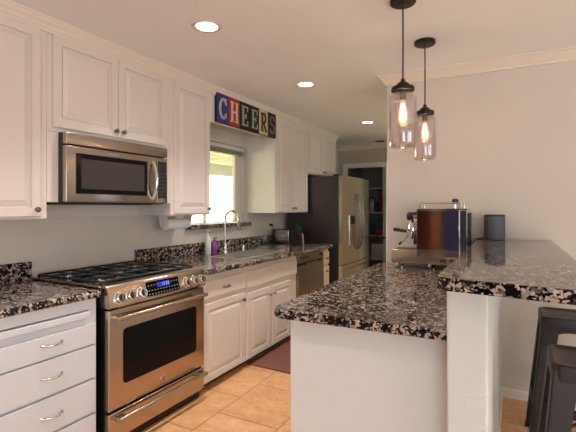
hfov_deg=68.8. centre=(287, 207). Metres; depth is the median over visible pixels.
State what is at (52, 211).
trim
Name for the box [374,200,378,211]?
bottle
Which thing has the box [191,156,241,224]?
window
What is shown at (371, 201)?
bottle
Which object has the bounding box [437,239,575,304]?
countertop
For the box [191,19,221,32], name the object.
recessed light
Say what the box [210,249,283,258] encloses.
sink
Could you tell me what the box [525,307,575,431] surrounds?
bar stool
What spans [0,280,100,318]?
countertop
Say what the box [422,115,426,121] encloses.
socket
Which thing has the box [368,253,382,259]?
shelf
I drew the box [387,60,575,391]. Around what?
wall
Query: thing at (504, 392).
baseboard
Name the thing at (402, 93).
socket
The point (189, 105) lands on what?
upper cabinet
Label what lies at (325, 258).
base cabinet
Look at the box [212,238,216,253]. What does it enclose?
soap bottle
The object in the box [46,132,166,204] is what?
microwave
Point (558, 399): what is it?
bar stool
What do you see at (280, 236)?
toaster
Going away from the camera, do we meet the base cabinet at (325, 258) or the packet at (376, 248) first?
the base cabinet at (325, 258)
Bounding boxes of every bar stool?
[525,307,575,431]
[537,344,575,431]
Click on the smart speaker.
(494, 224)
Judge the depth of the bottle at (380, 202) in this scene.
7.62 m
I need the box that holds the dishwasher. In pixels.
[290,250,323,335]
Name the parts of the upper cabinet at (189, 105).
door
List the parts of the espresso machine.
portafilter handle, lever handle, panel, panel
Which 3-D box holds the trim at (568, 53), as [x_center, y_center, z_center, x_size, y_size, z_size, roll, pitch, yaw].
[2.783,-1.033,2.435,4.572,0.074,0.188,0,0,28]
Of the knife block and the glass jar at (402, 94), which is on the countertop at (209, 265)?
the knife block
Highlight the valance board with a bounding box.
[210,94,273,139]
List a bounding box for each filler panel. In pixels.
[46,131,57,201]
[164,150,169,202]
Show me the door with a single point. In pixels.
(385, 167)
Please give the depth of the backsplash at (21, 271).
2.57 m
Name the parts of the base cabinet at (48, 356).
drawer, drawer, drawer, handle, handle, handle, drawer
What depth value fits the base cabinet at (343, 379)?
1.79 m
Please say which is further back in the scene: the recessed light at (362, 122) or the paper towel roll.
the recessed light at (362, 122)
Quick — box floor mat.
[247,337,290,373]
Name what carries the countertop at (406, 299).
on the base cabinet at (343, 379)
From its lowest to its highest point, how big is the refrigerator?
1.788 m
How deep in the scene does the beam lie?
9.69 m
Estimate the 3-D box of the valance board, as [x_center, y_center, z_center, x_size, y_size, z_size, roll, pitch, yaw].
[-0.427,-0.892,4.191,0.030,0.275,1.139,0,0,28]
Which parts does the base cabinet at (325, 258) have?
drawer, door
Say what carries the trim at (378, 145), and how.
attached to the wall at (378, 154)
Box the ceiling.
[12,0,575,145]
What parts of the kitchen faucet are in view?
spout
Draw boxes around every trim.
[0,0,339,140]
[46,205,137,217]
[336,143,386,150]
[343,162,386,262]
[377,46,575,86]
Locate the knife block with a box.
[292,225,303,244]
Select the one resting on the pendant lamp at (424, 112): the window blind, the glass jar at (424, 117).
the glass jar at (424, 117)
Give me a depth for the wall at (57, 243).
3.16 m
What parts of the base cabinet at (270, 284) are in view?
door, door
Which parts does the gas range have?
burner knob, burner knob, burner knob, control panel, warming drawer, oven door, handle, handle, touch panel, kick plate, burner knob, burner knob, burner knob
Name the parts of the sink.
bowl, bowl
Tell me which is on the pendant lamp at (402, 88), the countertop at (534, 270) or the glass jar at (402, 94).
the glass jar at (402, 94)
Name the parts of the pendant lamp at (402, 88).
lid, cord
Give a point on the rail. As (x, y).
(455, 203)
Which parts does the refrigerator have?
door, freezer drawer, handle, handle, handle, door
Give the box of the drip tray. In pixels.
[392,247,416,250]
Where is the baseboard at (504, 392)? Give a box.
[498,387,575,431]
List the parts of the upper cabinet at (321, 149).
door, door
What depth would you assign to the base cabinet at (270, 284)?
3.87 m
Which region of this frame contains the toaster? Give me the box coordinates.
[273,229,294,243]
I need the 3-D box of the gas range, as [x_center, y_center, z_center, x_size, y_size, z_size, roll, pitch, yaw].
[-1.082,0.892,2.835,0.768,0.955,0.826,0,0,28]
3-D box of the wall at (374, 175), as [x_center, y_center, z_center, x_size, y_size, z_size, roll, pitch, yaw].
[1.798,0.150,7.822,1.470,2.440,1.300,0,0,28]
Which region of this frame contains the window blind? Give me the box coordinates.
[210,141,244,212]
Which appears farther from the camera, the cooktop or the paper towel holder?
the paper towel holder
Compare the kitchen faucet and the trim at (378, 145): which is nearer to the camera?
the kitchen faucet
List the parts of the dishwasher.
door, control panel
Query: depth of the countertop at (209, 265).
3.77 m
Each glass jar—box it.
[389,91,416,149]
[414,115,435,160]
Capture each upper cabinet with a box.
[0,14,45,219]
[46,32,169,150]
[138,79,211,215]
[247,119,307,212]
[308,131,335,176]
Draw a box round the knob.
[406,212,416,219]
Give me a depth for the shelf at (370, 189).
7.80 m
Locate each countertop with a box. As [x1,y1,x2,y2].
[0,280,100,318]
[151,243,332,275]
[274,263,446,340]
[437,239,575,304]
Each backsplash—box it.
[0,261,31,283]
[134,234,272,260]
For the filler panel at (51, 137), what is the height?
0.406 m
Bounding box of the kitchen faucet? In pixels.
[222,210,240,252]
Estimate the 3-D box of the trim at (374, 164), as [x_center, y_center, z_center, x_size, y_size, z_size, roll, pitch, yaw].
[1.317,0.305,7.217,0.790,2.130,0.018,0,0,28]
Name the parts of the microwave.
door, vent panel, handle, control panel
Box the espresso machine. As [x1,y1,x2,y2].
[391,199,470,269]
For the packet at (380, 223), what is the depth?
7.78 m
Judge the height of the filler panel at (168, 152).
0.406 m
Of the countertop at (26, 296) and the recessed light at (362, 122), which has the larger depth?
the recessed light at (362, 122)
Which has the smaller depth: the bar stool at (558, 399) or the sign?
the bar stool at (558, 399)
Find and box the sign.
[215,92,275,138]
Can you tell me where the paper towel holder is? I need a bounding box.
[156,215,193,227]
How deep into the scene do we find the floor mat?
3.75 m
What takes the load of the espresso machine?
on the countertop at (406, 299)
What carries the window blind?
attached to the window
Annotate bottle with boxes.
[205,230,210,253]
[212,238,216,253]
[370,197,373,211]
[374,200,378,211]
[378,193,382,211]
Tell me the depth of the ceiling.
2.64 m
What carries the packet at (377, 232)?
on the shelf
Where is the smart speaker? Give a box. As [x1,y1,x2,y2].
[484,214,504,239]
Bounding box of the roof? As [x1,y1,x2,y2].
[210,152,231,165]
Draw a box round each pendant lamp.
[389,0,416,149]
[414,37,435,160]
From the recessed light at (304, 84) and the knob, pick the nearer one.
the knob
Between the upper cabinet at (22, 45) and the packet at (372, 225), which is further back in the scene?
the packet at (372, 225)
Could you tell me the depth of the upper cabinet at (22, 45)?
2.25 m
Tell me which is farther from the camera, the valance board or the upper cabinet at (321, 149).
the upper cabinet at (321, 149)
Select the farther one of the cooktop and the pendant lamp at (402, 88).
the cooktop
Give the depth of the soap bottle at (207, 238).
4.07 m
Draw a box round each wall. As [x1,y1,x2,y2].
[0,122,338,280]
[191,175,231,224]
[339,148,386,175]
[350,167,382,266]
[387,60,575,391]
[447,291,500,431]
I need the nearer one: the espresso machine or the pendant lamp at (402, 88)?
the pendant lamp at (402, 88)
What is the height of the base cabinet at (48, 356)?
0.873 m
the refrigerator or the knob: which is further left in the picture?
the refrigerator
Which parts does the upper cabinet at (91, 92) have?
door, door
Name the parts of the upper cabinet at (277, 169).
door, door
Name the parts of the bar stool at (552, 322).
foot rail, leg, leg, seat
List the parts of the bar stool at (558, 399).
leg, leg, seat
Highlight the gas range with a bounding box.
[32,260,207,431]
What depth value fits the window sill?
4.27 m
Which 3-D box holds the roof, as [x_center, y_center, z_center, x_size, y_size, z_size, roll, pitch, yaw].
[-0.740,-1.090,8.321,3.480,0.200,12.000,0,0,28]
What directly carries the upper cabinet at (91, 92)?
attached to the wall at (57, 243)
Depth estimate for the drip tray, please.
3.19 m
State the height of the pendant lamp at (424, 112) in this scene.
0.768 m
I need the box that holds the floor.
[141,336,575,431]
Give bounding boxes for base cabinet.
[0,298,95,431]
[201,267,245,385]
[237,256,296,366]
[291,320,446,431]
[322,248,328,285]
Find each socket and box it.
[400,91,405,100]
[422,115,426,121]
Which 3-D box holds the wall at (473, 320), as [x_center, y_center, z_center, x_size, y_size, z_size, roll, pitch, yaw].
[1.058,0.821,2.286,0.135,1.098,1.830,0,0,28]
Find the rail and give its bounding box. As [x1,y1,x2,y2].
[416,202,469,209]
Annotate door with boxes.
[382,164,386,262]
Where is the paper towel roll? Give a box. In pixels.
[163,218,189,229]
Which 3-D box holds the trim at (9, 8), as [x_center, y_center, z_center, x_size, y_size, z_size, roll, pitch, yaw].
[-0.733,-1.031,3.929,0.413,0.078,5.649,0,0,28]
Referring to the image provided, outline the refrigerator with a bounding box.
[287,174,368,283]
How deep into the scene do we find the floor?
2.87 m
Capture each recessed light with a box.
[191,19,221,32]
[295,81,315,87]
[360,121,374,123]
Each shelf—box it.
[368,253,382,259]
[369,188,382,190]
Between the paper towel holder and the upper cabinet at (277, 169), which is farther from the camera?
the upper cabinet at (277, 169)
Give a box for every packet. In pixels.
[370,223,374,234]
[371,243,382,258]
[375,230,382,234]
[378,221,382,229]
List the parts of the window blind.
rail, head rail, tilt rod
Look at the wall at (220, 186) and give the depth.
14.19 m
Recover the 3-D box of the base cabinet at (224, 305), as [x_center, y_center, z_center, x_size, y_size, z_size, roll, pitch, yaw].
[-0.789,0.933,3.471,0.744,0.873,0.564,0,0,28]
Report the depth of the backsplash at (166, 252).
3.96 m
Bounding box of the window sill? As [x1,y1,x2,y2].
[185,222,251,229]
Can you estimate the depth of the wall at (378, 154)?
7.25 m
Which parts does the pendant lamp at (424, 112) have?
lid, cord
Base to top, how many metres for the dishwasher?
0.868 m
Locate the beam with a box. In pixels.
[210,163,231,176]
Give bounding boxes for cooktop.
[32,263,189,289]

